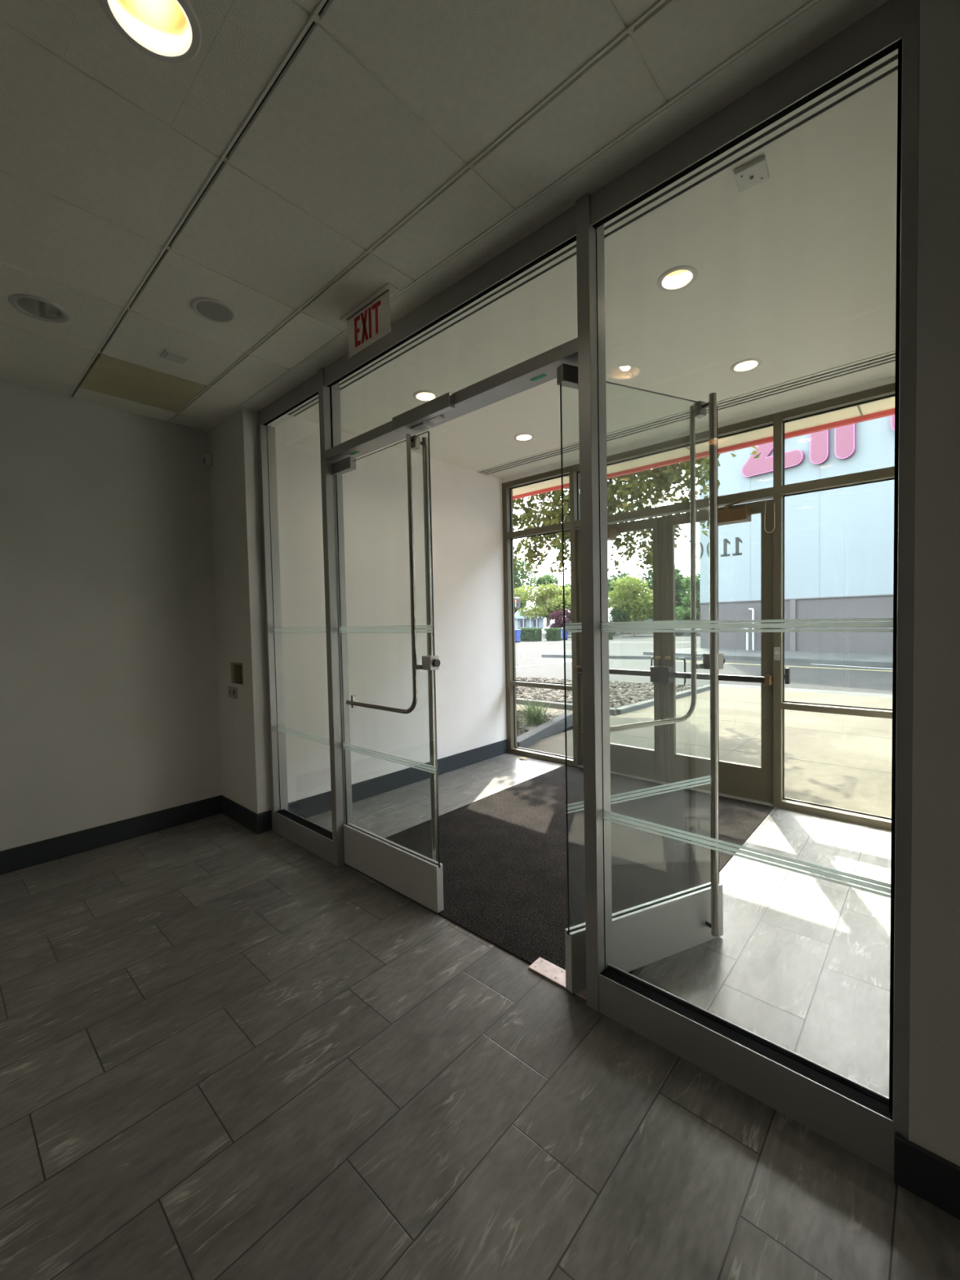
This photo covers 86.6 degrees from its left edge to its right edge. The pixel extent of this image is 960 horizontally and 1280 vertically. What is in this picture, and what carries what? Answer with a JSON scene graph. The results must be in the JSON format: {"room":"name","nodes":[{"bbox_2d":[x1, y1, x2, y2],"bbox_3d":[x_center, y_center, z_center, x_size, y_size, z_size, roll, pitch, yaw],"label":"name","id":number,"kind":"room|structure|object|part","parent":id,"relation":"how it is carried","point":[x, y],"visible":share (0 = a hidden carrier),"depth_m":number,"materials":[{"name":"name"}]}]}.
{"room":"building entrance lobby","nodes":[
{"label":"building entrance lobby","id":0,"kind":"room"},
{"bbox_2d":[0,368,222,851],"bbox_3d":[-4.572,-0.143,1.841,0.150,3.520,6.800,1,3,42],"label":"wall","id":1,"kind":"structure","parent":0,"point":[109,705],"depth_m":3.71,"materials":[{"name":"white paint"}]},
{"bbox_2d":[0,795,222,875],"bbox_3d":[-4.447,1.537,1.880,0.012,0.155,6.690,1,3,42],"label":"baseboard","id":2,"kind":"structure","parent":1,"relation":"attached to","point":[18,858],"depth_m":3.73,"materials":[{"name":"rubber"}]},
{"bbox_2d":[207,407,271,813],"bbox_3d":[-1.971,-0.282,4.203,0.830,3.520,0.220,1,3,42],"label":"wall","id":3,"kind":"structure","parent":0,"point":[233,443],"depth_m":3.96,"materials":[{"name":"white paint"}]},
{"bbox_2d":[203,453,211,467],"bbox_3d":[-2.249,-1.482,4.200,0.070,0.100,0.047,1,3,42],"label":"sensor","id":4,"kind":"object","parent":3,"relation":"attached to","point":[206,457],"visible":1,"depth_m":4.18,"materials":[{"name":"white plastic"}]},
{"bbox_2d":[227,686,237,698],"bbox_3d":[-1.998,0.423,4.112,0.165,0.090,0.007,1,3,42],"label":"wall outlet plate","id":5,"kind":"object","parent":3,"relation":"attached to","point":[233,693],"visible":1,"depth_m":4.10,"materials":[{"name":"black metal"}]},
{"bbox_2d":[231,662,243,684],"bbox_3d":[-1.935,0.264,4.037,0.215,0.170,0.022,1,3,42],"label":"wall control plate","id":6,"kind":"object","parent":3,"relation":"attached to","point":[237,674],"visible":1,"depth_m":4.00,"materials":[{"name":"grey plastic"}]},
{"bbox_3d":[-1.971,0.251,4.069,0.060,0.085,0.010,1,3,42],"label":"button panel","id":7,"kind":"part","parent":6,"relation":"part of","materials":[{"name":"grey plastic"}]},
{"bbox_2d":[221,795,271,834],"bbox_3d":[-1.917,1.403,4.164,0.692,0.155,0.122,1,3,42],"label":"baseboard","id":8,"kind":"structure","parent":3,"relation":"attached to","point":[260,823],"depth_m":4.00,"materials":[{"name":"rubber"}]},
{"bbox_2d":[271,414,506,803],"bbox_3d":[-0.676,-0.333,5.154,0.170,3.500,2.930,1,3,42],"label":"wall","id":9,"kind":"structure","parent":0,"point":[467,514],"depth_m":4.83,"materials":[{"name":"white paint"}]},
{"bbox_2d":[288,739,507,817],"bbox_3d":[-0.615,1.336,5.109,0.012,0.165,2.810,1,3,42],"label":"baseboard","id":10,"kind":"structure","parent":9,"relation":"attached to","point":[306,807],"depth_m":4.88,"materials":[{"name":"rubber"}]},
{"bbox_2d":[0,0,888,431],"bbox_3d":[-1.717,-1.697,-0.764,7.750,0.264,6.902,1,3,42],"label":"ceiling","id":11,"kind":"structure","parent":0,"point":[311,157],"depth_m":1.75,"materials":[{"name":"paint"}]},
{"bbox_2d":[8,293,70,323],"bbox_3d":[-2.231,-1.750,2.578,0.238,0.157,0.238,1,3,42],"label":"recessed light","id":12,"kind":"object","parent":11,"relation":"in","point":[41,308],"visible":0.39,"depth_m":2.62,"materials":[{"name":"silver paint"}]},
{"bbox_2d":[98,0,201,62],"bbox_3d":[-0.876,-1.734,1.350,0.238,0.157,0.238,1,3,42],"label":"recessed light","id":13,"kind":"object","parent":11,"relation":"in","point":[169,31],"visible":1,"depth_m":1.42,"materials":[{"name":"white plastic"}]},
{"bbox_2d":[160,348,189,364],"bbox_3d":[-1.830,-1.696,3.052,0.110,0.015,0.124,1,3,42],"label":"cover plate","id":14,"kind":"object","parent":11,"relation":"attached to","point":[168,354],"visible":1,"depth_m":3.04,"materials":[{"name":"white plastic"}]},
{"bbox_2d":[191,297,236,323],"bbox_3d":[-1.369,-1.694,2.622,0.208,0.008,0.208,1,3,42],"label":"ceiling speaker","id":15,"kind":"object","parent":11,"relation":"attached to","point":[211,309],"visible":1,"depth_m":2.61,"materials":[{"name":"white plastic"}]},
{"bbox_2d":[195,301,231,320],"bbox_3d":[-1.369,-1.695,2.622,0.168,0.005,0.168,0,3,38],"label":"grille","id":16,"kind":"object","parent":15,"relation":"attached to","point":[208,310],"depth_m":2.62,"materials":[{"name":"grey metal"}]},
{"bbox_2d":[339,283,398,357],"bbox_3d":[-0.572,-1.611,2.604,0.417,0.204,0.062,1,3,42],"label":"exit sign","id":17,"kind":"object","parent":11,"relation":"hanging from","point":[369,321],"visible":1,"depth_m":2.58,"materials":[{"name":"white plastic"}]},
{"bbox_3d":[-0.571,-1.608,2.602,0.358,0.198,0.004,1,3,42],"label":"sign panel","id":18,"kind":"part","parent":17,"relation":"part of","materials":[{"name":"white plastic"}]},
{"bbox_2d":[0,752,959,1279],"bbox_3d":[-0.651,1.648,0.458,7.950,0.120,10.070,1,3,42],"label":"floor","id":19,"kind":"structure","parent":0,"point":[228,1051],"depth_m":1.77,"materials":[{"name":"tile"}]},
{"bbox_2d":[528,956,586,999],"bbox_3d":[0.362,1.496,2.259,0.300,0.010,0.092,1,3,42],"label":"cover plate","id":20,"kind":"object","parent":19,"relation":"on","point":[555,974],"visible":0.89,"depth_m":2.28,"materials":[{"name":"metal"}]},
{"bbox_2d":[344,764,773,974],"bbox_3d":[0.727,1.433,3.836,2.023,0.008,2.862,1,3,42],"label":"entrance mat","id":21,"kind":"object","parent":19,"relation":"on","point":[503,853],"visible":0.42,"depth_m":3.45,"materials":[{"name":"grey carpet"}]},
{"bbox_2d":[577,764,773,806],"bbox_3d":[1.791,1.370,4.916,1.867,0.013,0.150,1,3,42],"label":"threshold","id":22,"kind":"object","parent":19,"relation":"on","point":[580,766],"visible":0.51,"depth_m":4.65,"materials":[{"name":"metal"}]},
{"bbox_2d":[297,74,897,479],"bbox_3d":[0.778,-1.844,3.753,3.880,0.020,2.930,1,3,42],"label":"ceiling","id":23,"kind":"structure","parent":0,"point":[796,268],"depth_m":2.82,"materials":[{"name":"white paint"}]},
{"bbox_2d":[413,390,438,401],"bbox_3d":[-0.403,-1.882,3.775,0.190,0.157,0.190,1,3,42],"label":"recessed light","id":24,"kind":"object","parent":23,"relation":"in","point":[422,395],"visible":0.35,"depth_m":3.82,"materials":[{"name":"white plastic"}]},
{"bbox_2d":[339,240,576,391],"bbox_3d":[-0.290,-1.780,2.961,2.006,0.006,0.091,1,3,42],"label":"ceiling vent","id":25,"kind":"object","parent":23,"relation":"in","point":[568,253],"depth_m":2.74,"materials":[{"name":"metal"}]},
{"bbox_2d":[513,433,534,440],"bbox_3d":[0.402,-1.930,4.663,0.190,0.157,0.190,1,3,42],"label":"recessed light","id":26,"kind":"object","parent":23,"relation":"in","point":[521,437],"visible":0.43,"depth_m":4.71,"materials":[{"name":"white plastic"}]},
{"bbox_2d":[476,441,579,475],"bbox_3d":[0.511,-1.882,5.327,1.315,0.006,0.214,1,3,42],"label":"ceiling vent","id":27,"kind":"object","parent":23,"relation":"in","point":[572,447],"depth_m":5.31,"materials":[{"name":"metal"}]},
{"bbox_2d":[606,409,689,442],"bbox_3d":[1.451,-1.870,4.476,0.836,0.006,0.214,1,3,42],"label":"ceiling vent","id":28,"kind":"object","parent":23,"relation":"in","point":[682,416],"depth_m":4.45,"materials":[{"name":"metal"}]},
{"bbox_2d":[657,265,697,291],"bbox_3d":[0.977,-1.865,2.525,0.190,0.157,0.190,1,3,42],"label":"recessed light","id":29,"kind":"object","parent":23,"relation":"in","point":[678,277],"visible":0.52,"depth_m":2.57,"materials":[{"name":"white plastic"}]},
{"bbox_2d":[730,358,762,373],"bbox_3d":[1.782,-1.914,3.413,0.190,0.157,0.190,1,3,42],"label":"recessed light","id":30,"kind":"object","parent":23,"relation":"in","point":[748,364],"visible":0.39,"depth_m":3.45,"materials":[{"name":"white plastic"}]},
{"bbox_2d":[604,48,897,240],"bbox_3d":[0.897,-1.766,1.886,1.009,0.006,0.091,1,3,42],"label":"ceiling vent","id":31,"kind":"object","parent":23,"relation":"in","point":[864,80],"depth_m":1.79,"materials":[{"name":"metal"}]},
{"bbox_2d":[733,155,768,192],"bbox_3d":[1.029,-1.762,1.929,0.104,0.022,0.104,0,3,36],"label":"sensor box","id":32,"kind":"object","parent":23,"relation":"attached to","point":[751,174],"visible":1,"depth_m":1.92,"materials":[{"name":"white plastic"}]},
{"bbox_2d":[716,350,895,412],"bbox_3d":[2.298,-1.860,3.709,1.136,0.006,0.214,1,3,42],"label":"ceiling vent","id":33,"kind":"object","parent":23,"relation":"in","point":[857,366],"depth_m":3.65,"materials":[{"name":"metal"}]},
{"bbox_2d":[257,0,959,1166],"bbox_3d":[0.968,-0.249,1.601,7.020,3.520,0.130,1,3,42],"label":"wall","id":34,"kind":"structure","parent":0,"point":[934,1104],"depth_m":1.34,"materials":[{"name":"grey paint"}]},
{"bbox_2d":[257,367,352,866],"bbox_3d":[-1.275,-0.126,3.646,0.948,3.220,0.124,1,3,42],"label":"window","id":35,"kind":"structure","parent":34,"relation":"in","point":[314,837],"depth_m":3.43,"materials":[{"name":"metal"}]},
{"bbox_3d":[-1.255,1.405,3.690,0.840,0.156,0.085,1,3,42],"label":"sill","id":36,"kind":"part","parent":35,"relation":"part of","materials":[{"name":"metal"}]},
{"bbox_2d":[332,431,444,912],"bbox_3d":[-0.559,0.173,3.041,0.917,2.613,0.148,1,3,42],"label":"door","id":37,"kind":"structure","parent":35,"relation":"attached to","point":[414,875],"depth_m":2.87,"materials":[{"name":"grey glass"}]},
{"bbox_3d":[-0.550,1.351,3.079,0.900,0.256,0.046,1,3,42],"label":"rail","id":38,"kind":"part","parent":37,"relation":"part of","materials":[{"name":"silver paint"}]},
{"bbox_3d":[-0.335,0.147,2.764,0.050,0.024,0.040,1,3,42],"label":"lock arm","id":39,"kind":"part","parent":37,"relation":"part of","materials":[{"name":"metal"}]},
{"bbox_2d":[324,233,577,462],"bbox_3d":[-0.275,-1.408,2.649,1.870,0.577,0.163,1,3,42],"label":"window","id":40,"kind":"structure","parent":34,"relation":"in","point":[538,370],"depth_m":2.46,"materials":[{"name":"glass"}]},
{"bbox_2d":[575,17,919,1176],"bbox_3d":[0.823,-0.101,1.745,1.015,3.220,0.124,1,3,42],"label":"window","id":41,"kind":"structure","parent":34,"relation":"in","point":[855,1117],"depth_m":1.65,"materials":[{"name":"glass"}]},
{"bbox_2d":[556,363,724,993],"bbox_3d":[0.773,0.172,2.300,0.917,2.613,0.148,-2,2,-25],"label":"door","id":42,"kind":"structure","parent":41,"relation":"attached to","point":[645,934],"depth_m":2.36,"materials":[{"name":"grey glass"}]},
{"bbox_3d":[0.784,1.349,2.352,0.900,0.256,0.046,-2,2,-25],"label":"rail","id":43,"kind":"part","parent":42,"relation":"part of","materials":[{"name":"silver paint"}]},
{"bbox_3d":[1.069,0.127,2.495,0.050,0.024,0.040,-2,2,-25],"label":"lock arm","id":44,"kind":"part","parent":42,"relation":"part of","materials":[{"name":"metal"}]},
{"bbox_3d":[0.852,1.431,1.782,0.925,0.156,0.085,1,3,42],"label":"sill","id":45,"kind":"part","parent":41,"relation":"part of","materials":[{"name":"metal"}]},
{"bbox_3d":[0.829,-0.158,1.739,0.941,3.045,0.009,1,3,42],"label":"glass pane","id":46,"kind":"part","parent":41,"relation":"part of","materials":[{"name":"clear glass"}]},
{"bbox_2d":[893,1131,959,1219],"bbox_3d":[2.304,1.461,0.392,3.085,0.135,0.025,1,3,42],"label":"baseboard","id":47,"kind":"structure","parent":34,"relation":"attached to","point":[935,1180],"depth_m":1.37,"materials":[{"name":"rubber"}]},
{"bbox_2d":[502,375,895,483],"bbox_3d":[1.728,-1.981,4.785,4.100,0.280,0.115,1,3,42],"label":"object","id":48,"kind":"structure","parent":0,"point":[891,380],"depth_m":4.28,"materials":[{"name":"paint"}]},
{"bbox_2d":[502,465,580,766],"bbox_3d":[0.697,-0.246,5.812,0.983,3.222,0.120,1,3,42],"label":"window","id":49,"kind":"structure","parent":48,"relation":"in","point":[556,473],"depth_m":5.86,"materials":[{"name":"grey metal"}]},
{"bbox_2d":[573,516,664,782],"bbox_3d":[1.377,0.071,5.133,0.934,2.580,0.241,0,3,37],"label":"door","id":50,"kind":"structure","parent":49,"relation":"attached to","point":[648,763],"depth_m":4.95,"materials":[{"name":"grey metal"}]},
{"bbox_3d":[1.388,-1.123,5.134,0.740,0.095,0.045,1,3,42],"label":"rail","id":51,"kind":"part","parent":50,"relation":"part of","materials":[{"name":"metal"}]},
{"bbox_3d":[1.437,1.215,5.218,0.740,0.285,0.045,1,3,42],"label":"rail","id":52,"kind":"part","parent":50,"relation":"part of","materials":[{"name":"grey metal"}]},
{"bbox_3d":[1.699,0.299,5.009,0.026,0.267,0.082,-1,2,8],"label":"pull handle","id":53,"kind":"part","parent":50,"relation":"part of","materials":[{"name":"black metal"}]},
{"bbox_3d":[1.690,-0.456,4.851,0.016,1.410,0.017,1,3,42],"label":"latch rod","id":54,"kind":"part","parent":50,"relation":"part of","materials":[{"name":"metal"}]},
{"bbox_3d":[1.718,0.878,4.899,0.016,0.960,0.017,1,3,42],"label":"latch rod","id":55,"kind":"part","parent":50,"relation":"part of","materials":[{"name":"metal"}]},
{"bbox_2d":[573,413,773,528],"bbox_3d":[1.728,-1.515,4.808,1.871,0.657,0.120,1,3,42],"label":"window","id":56,"kind":"structure","parent":48,"relation":"in","point":[766,421],"depth_m":4.65,"materials":[{"name":"clear glass"}]},
{"bbox_2d":[764,382,895,830],"bbox_3d":[2.795,-0.221,3.920,1.045,3.222,0.268,1,3,42],"label":"window","id":57,"kind":"structure","parent":48,"relation":"in","point":[886,391],"depth_m":4.10,"materials":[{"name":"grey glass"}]},
{"bbox_2d":[660,498,773,803],"bbox_3d":[2.065,0.079,4.510,0.241,2.580,0.931,-3,3,-43],"label":"door","id":58,"kind":"structure","parent":57,"relation":"attached to","point":[735,779],"depth_m":4.44,"materials":[{"name":"clear glass"}]},
{"bbox_3d":[1.762,-0.455,4.786,0.016,1.410,0.017,1,3,42],"label":"latch rod","id":59,"kind":"part","parent":58,"relation":"part of","materials":[{"name":"metal"}]},
{"bbox_3d":[1.789,0.879,4.834,0.016,0.960,0.017,1,3,42],"label":"latch rod","id":60,"kind":"part","parent":58,"relation":"part of","materials":[{"name":"metal"}]},
{"bbox_3d":[1.909,0.301,4.819,0.082,0.267,0.026,-2,2,-14],"label":"pull handle","id":61,"kind":"part","parent":58,"relation":"part of","materials":[{"name":"black metal"}]},
{"bbox_3d":[2.103,0.007,4.546,0.737,2.150,0.008,1,3,42],"label":"glass panel","id":62,"kind":"part","parent":58,"relation":"part of","materials":[{"name":"clear glass"}]},
{"bbox_3d":[2.081,-1.115,4.506,0.737,0.095,0.045,1,3,42],"label":"rail","id":63,"kind":"part","parent":58,"relation":"part of","materials":[{"name":"metal"}]},
{"bbox_3d":[2.129,1.223,4.591,0.737,0.285,0.045,1,3,42],"label":"rail","id":64,"kind":"part","parent":58,"relation":"part of","materials":[{"name":"grey metal"}]},
{"bbox_3d":[2.181,-1.154,4.325,0.212,0.108,0.043,0,2,27],"label":"closer arm","id":65,"kind":"part","parent":58,"relation":"part of"},
{"bbox_3d":[2.433,0.113,4.173,0.044,0.108,0.006,1,3,42],"label":"key plate","id":66,"kind":"part","parent":57,"relation":"part of","materials":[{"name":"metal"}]},
{"bbox_3d":[-1.007,-0.634,5.359,15.300,4.300,3.072,1,3,42],"label":"wall","id":67,"kind":"structure","parent":0,"visible":0},
{"bbox_2d":[512,396,894,500],"bbox_3d":[1.870,-2.296,5.384,13.500,0.660,0.943,1,3,42],"label":"entrance canopy","id":68,"kind":"object","parent":67,"relation":"attached to","point":[884,407],"visible":0.03,"depth_m":5.12,"materials":[{"name":"paint"}]},
{"label":"outside","id":69,"kind":"structure","parent":0,"visible":0},
{"bbox_2d":[643,648,893,666],"bbox_3d":[22.298,0.948,7.237,4.100,0.140,44.600,-3,3,-35],"label":"sidewalk","id":70,"kind":"structure","parent":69,"point":[834,658],"depth_m":19.75,"materials":[{"name":"grey concrete"}]},
{"bbox_2d":[742,628,748,650],"bbox_3d":[12.485,-0.053,23.938,0.227,1.080,0.090,1,3,42],"label":"standpipe","id":71,"kind":"object","parent":70,"relation":"on","point":[747,633],"visible":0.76,"depth_m":23.86,"materials":[{"name":"white metal"}]},
{"bbox_2d":[748,608,754,649],"bbox_3d":[12.758,-0.509,23.935,0.227,1.980,0.090,1,3,42],"label":"standpipe","id":72,"kind":"object","parent":70,"relation":"on","point":[752,609],"visible":0.83,"depth_m":23.86,"materials":[{"name":"white metal"}]},
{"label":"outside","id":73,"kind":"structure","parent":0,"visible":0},
{"bbox_2d":[516,710,555,735],"bbox_3d":[-1.895,1.321,9.789,8.070,0.150,2.100,1,3,42],"label":"soil","id":74,"kind":"object","parent":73,"point":[518,733],"depth_m":7.97,"materials":[{"name":"brown soil"}]},
{"bbox_2d":[516,709,537,729],"bbox_3d":[0.334,1.130,7.316,0.962,0.320,1.046,-2,2,-24],"label":"clump","id":75,"kind":"object","parent":74,"relation":"on","point":[517,726],"visible":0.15,"depth_m":7.27,"materials":[{"name":"green plant"}]},
{"bbox_2d":[522,725,536,731],"bbox_3d":[0.749,1.256,7.177,0.349,0.078,0.206,1,3,42],"label":"rock","id":76,"kind":"object","parent":74,"relation":"on","point":[527,728],"visible":0.57,"depth_m":7.15,"materials":[{"name":"grey stone"}]},
{"bbox_2d":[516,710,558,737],"bbox_3d":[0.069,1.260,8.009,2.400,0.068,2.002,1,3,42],"label":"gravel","id":77,"kind":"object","parent":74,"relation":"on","point":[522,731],"visible":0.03,"depth_m":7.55,"materials":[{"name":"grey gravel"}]},
{"bbox_2d":[516,693,570,726],"bbox_3d":[0.841,1.032,7.603,1.540,0.474,1.503,1,3,42],"label":"clump","id":78,"kind":"object","parent":74,"relation":"on","point":[534,719],"visible":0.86,"depth_m":7.59,"materials":[{"name":"green plant"}]},
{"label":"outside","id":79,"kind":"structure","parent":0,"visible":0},
{"bbox_2d":[515,624,893,733],"bbox_3d":[25.140,-0.901,64.970,230.000,0.450,250.000,1,3,42],"label":"road","id":80,"kind":"structure","parent":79,"point":[870,681],"depth_m":17.25,"materials":[{"name":"grey asphalt"}]},
{"bbox_2d":[514,597,519,608],"bbox_3d":[1.510,-1.394,36.048,2.732,3.600,0.354,-1,2,13],"label":"traffic signal","id":81,"kind":"object","parent":80,"relation":"on","point":[517,599],"visible":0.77,"depth_m":35.63,"materials":[{"name":"grey plastic"}]},
{"bbox_2d":[515,629,520,642],"bbox_3d":[2.986,-0.325,41.057,0.640,1.040,0.720,-1,2,2],"label":"trash bin","id":82,"kind":"object","parent":80,"relation":"on","point":[517,632],"visible":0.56,"depth_m":40.77,"materials":[{"name":"blue plastic"}]},
{"bbox_2d":[513,556,534,611],"bbox_3d":[4.385,-6.608,73.724,7.078,11.394,6.486,1,3,42],"label":"shade tree","id":83,"kind":"object","parent":80,"relation":"on","point":[517,582],"visible":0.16,"depth_m":72.43,"materials":[{"name":"green plant"}]},
{"bbox_2d":[515,610,545,631],"bbox_3d":[8.283,-3.227,86.356,5.600,3.350,5.000,-1,2,0],"label":"house","id":84,"kind":"structure","parent":80,"relation":"on","point":[520,621],"depth_m":84.46,"materials":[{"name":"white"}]},
{"bbox_2d":[518,626,543,641],"bbox_3d":[4.298,-0.497,43.359,2.113,1.226,1.435,1,3,42],"label":"hedge","id":85,"kind":"object","parent":80,"relation":"on","point":[532,634],"visible":0.91,"depth_m":42.84,"materials":[{"name":"green plant"}]},
{"bbox_2d":[521,650,551,659],"bbox_3d":[4.158,0.733,25.451,4.170,0.004,6.652,-1,2,4],"label":"road marking","id":86,"kind":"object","parent":80,"relation":"on","point":[547,651],"visible":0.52,"depth_m":25.11,"materials":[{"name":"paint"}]},
{"bbox_2d":[524,573,559,625],"bbox_3d":[9.556,-5.311,73.213,5.925,8.625,6.489,-1,2,10],"label":"shade tree","id":87,"kind":"object","parent":80,"relation":"on","point":[545,579],"visible":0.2,"depth_m":72.12,"materials":[{"name":"green plant"}]},
{"bbox_2d":[514,582,571,627],"bbox_3d":[8.882,-3.771,61.628,9.428,6.411,7.822,-2,2,-24],"label":"shade tree","id":88,"kind":"object","parent":80,"relation":"on","point":[554,598],"visible":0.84,"depth_m":60.62,"materials":[{"name":"green plant"}]},
{"bbox_2d":[517,661,568,666],"bbox_3d":[3.347,0.913,20.917,8.688,0.004,0.220,-3,3,-40],"label":"road marking","id":89,"kind":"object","parent":80,"relation":"on","point":[566,661],"visible":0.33,"depth_m":20.19,"materials":[{"name":"white paint"}]},
{"bbox_2d":[543,626,563,640],"bbox_3d":[6.252,-0.524,43.064,1.402,1.200,1.254,1,3,42],"label":"hedge","id":90,"kind":"object","parent":80,"relation":"on","point":[552,633],"visible":1,"depth_m":42.78,"materials":[{"name":"green plant"}]},
{"bbox_2d":[542,622,571,634],"bbox_3d":[8.626,-1.058,52.104,4.486,1.464,1.800,-1,2,4],"label":"car","id":91,"kind":"object","parent":80,"relation":"on","point":[551,624],"visible":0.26,"depth_m":51.44,"materials":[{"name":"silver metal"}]},
{"bbox_2d":[548,608,571,630],"bbox_3d":[7.883,-1.626,50.099,2.664,2.998,3.410,0,2,28],"label":"shade tree","id":92,"kind":"object","parent":80,"relation":"on","point":[557,616],"visible":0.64,"depth_m":49.62,"materials":[{"name":"purple plant"}]},
{"bbox_2d":[560,627,568,639],"bbox_3d":[7.328,-0.525,44.134,0.640,1.040,0.720,-1,2,2],"label":"trash bin","id":93,"kind":"object","parent":80,"relation":"on","point":[562,630],"visible":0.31,"depth_m":43.88,"materials":[{"name":"blue plastic"}]},
{"bbox_2d":[564,576,570,596],"bbox_3d":[13.955,-5.218,69.444,5.675,8.529,7.789,0,2,21],"label":"shade tree","id":94,"kind":"object","parent":80,"relation":"on","point":[566,584],"visible":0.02,"depth_m":70.18,"materials":[{"name":"green plant"}]},
{"bbox_2d":[608,632,613,639],"bbox_3d":[10.125,-0.550,43.548,2.704,1.164,1.308,1,3,42],"label":"hedge","id":95,"kind":"object","parent":80,"relation":"on","point":[611,634],"visible":0.02,"depth_m":42.88,"materials":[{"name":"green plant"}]},
{"bbox_2d":[542,653,702,660],"bbox_3d":[5.953,0.750,22.356,6.966,0.140,0.236,0,2,30],"label":"curb","id":96,"kind":"object","parent":80,"relation":"on","point":[648,657],"visible":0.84,"depth_m":21.98,"materials":[{"name":"grey concrete"}]},
{"bbox_2d":[608,571,646,633],"bbox_3d":[17.452,-4.482,60.779,5.304,7.539,7.599,1,3,42],"label":"shade tree","id":97,"kind":"object","parent":80,"relation":"on","point":[623,615],"visible":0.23,"depth_m":59.47,"materials":[{"name":"green plant"}]},
{"bbox_2d":[608,575,653,635],"bbox_3d":[15.245,-3.315,50.765,6.622,6.021,6.061,-2,2,-22],"label":"shade tree","id":98,"kind":"object","parent":80,"relation":"on","point":[637,606],"visible":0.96,"depth_m":49.46,"materials":[{"name":"green plant"}]},
{"bbox_2d":[608,605,700,630],"bbox_3d":[25.184,-3.078,69.086,15.000,3.600,6.000,-1,2,12],"label":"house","id":99,"kind":"structure","parent":80,"relation":"on","point":[650,619],"depth_m":67.15,"materials":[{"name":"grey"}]},
{"bbox_2d":[641,565,697,620],"bbox_3d":[22.078,-4.982,60.671,8.420,8.355,7.527,-2,2,-9],"label":"shade tree","id":100,"kind":"object","parent":80,"relation":"on","point":[678,588],"visible":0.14,"depth_m":58.90,"materials":[{"name":"green plant"}]},
{"bbox_2d":[675,573,700,633],"bbox_3d":[23.353,-3.908,53.923,6.130,6.643,7.736,1,3,42],"label":"shade tree","id":101,"kind":"object","parent":80,"relation":"on","point":[683,613],"visible":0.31,"depth_m":53.74,"materials":[{"name":"green plant"}]},
{"bbox_2d":[675,628,700,635],"bbox_3d":[20.348,-1.165,48.359,4.486,1.464,1.800,-1,2,12],"label":"car","id":102,"kind":"object","parent":80,"relation":"on","point":[676,633],"visible":0.16,"depth_m":47.80,"materials":[{"name":"white paint"}]},
{"bbox_2d":[675,660,893,671],"bbox_3d":[12.223,0.930,15.362,0.144,0.004,14.618,-3,3,-40],"label":"road marking","id":103,"kind":"object","parent":80,"relation":"on","point":[676,660],"visible":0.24,"depth_m":16.78,"materials":[{"name":"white paint"}]},
{"bbox_2d":[701,684,892,697],"bbox_3d":[12.579,1.202,6.601,18.200,0.180,1.840,1,3,42],"label":"apron","id":104,"kind":"object","parent":80,"relation":"on","point":[825,691],"visible":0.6,"depth_m":11.05,"materials":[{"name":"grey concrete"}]},
{"bbox_2d":[699,414,894,654],"bbox_3d":[36.029,-6.764,16.697,30.294,14.300,44.512,-3,3,-35],"label":"building","id":105,"kind":"structure","parent":80,"relation":"on","point":[839,542],"depth_m":21.57,"materials":[{"name":"painted wall"},{"name":"pink plastic"},{"name":"concrete"}]},
{"bbox_2d":[810,663,893,669],"bbox_3d":[13.553,0.933,14.530,0.145,0.004,7.861,-2,2,-28],"label":"road marking","id":106,"kind":"object","parent":80,"relation":"on","point":[811,664],"visible":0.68,"depth_m":16.81,"materials":[{"name":"white paint"}]},
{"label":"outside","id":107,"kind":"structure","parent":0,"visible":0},
{"bbox_3d":[0.029,1.167,13.378,10.100,0.120,4.050,1,3,42],"label":"soil","id":108,"kind":"object","parent":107,"visible":0},
{"bbox_2d":[515,676,700,707],"bbox_3d":[0.917,1.094,12.532,7.692,0.104,4.014,1,3,42],"label":"rock","id":109,"kind":"object","parent":108,"relation":"on","point":[621,693],"visible":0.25,"depth_m":10.81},
{"bbox_2d":[515,684,710,715],"bbox_3d":[0.038,1.155,13.288,10.235,0.210,4.179,1,3,42],"label":"curb","id":110,"kind":"object","parent":108,"relation":"on","point":[623,709],"visible":0.25,"depth_m":9.36,"materials":[{"name":"grey concrete"}]},
{"bbox_2d":[512,446,761,579],"bbox_3d":[2.387,-2.283,10.572,6.050,7.090,4.483,0,2,28],"label":"street tree","id":111,"kind":"object","parent":108,"relation":"on","point":[662,478],"visible":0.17,"depth_m":9.82,"materials":[{"name":"green plant"}]},
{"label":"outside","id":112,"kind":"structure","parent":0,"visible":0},
{"bbox_2d":[516,686,892,817],"bbox_3d":[5.820,1.317,6.441,28.000,0.122,7.500,1,3,42],"label":"sidewalk","id":113,"kind":"structure","parent":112,"point":[841,761],"depth_m":6.57,"materials":[{"name":"concrete"}]},
{"bbox_2d":[516,712,573,748],"bbox_3d":[0.920,1.311,7.229,0.150,0.200,2.134,0,2,28],"label":"curb","id":114,"kind":"object","parent":113,"relation":"on","point":[549,728],"visible":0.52,"depth_m":7.12,"materials":[{"name":"grey concrete"}]}
]}

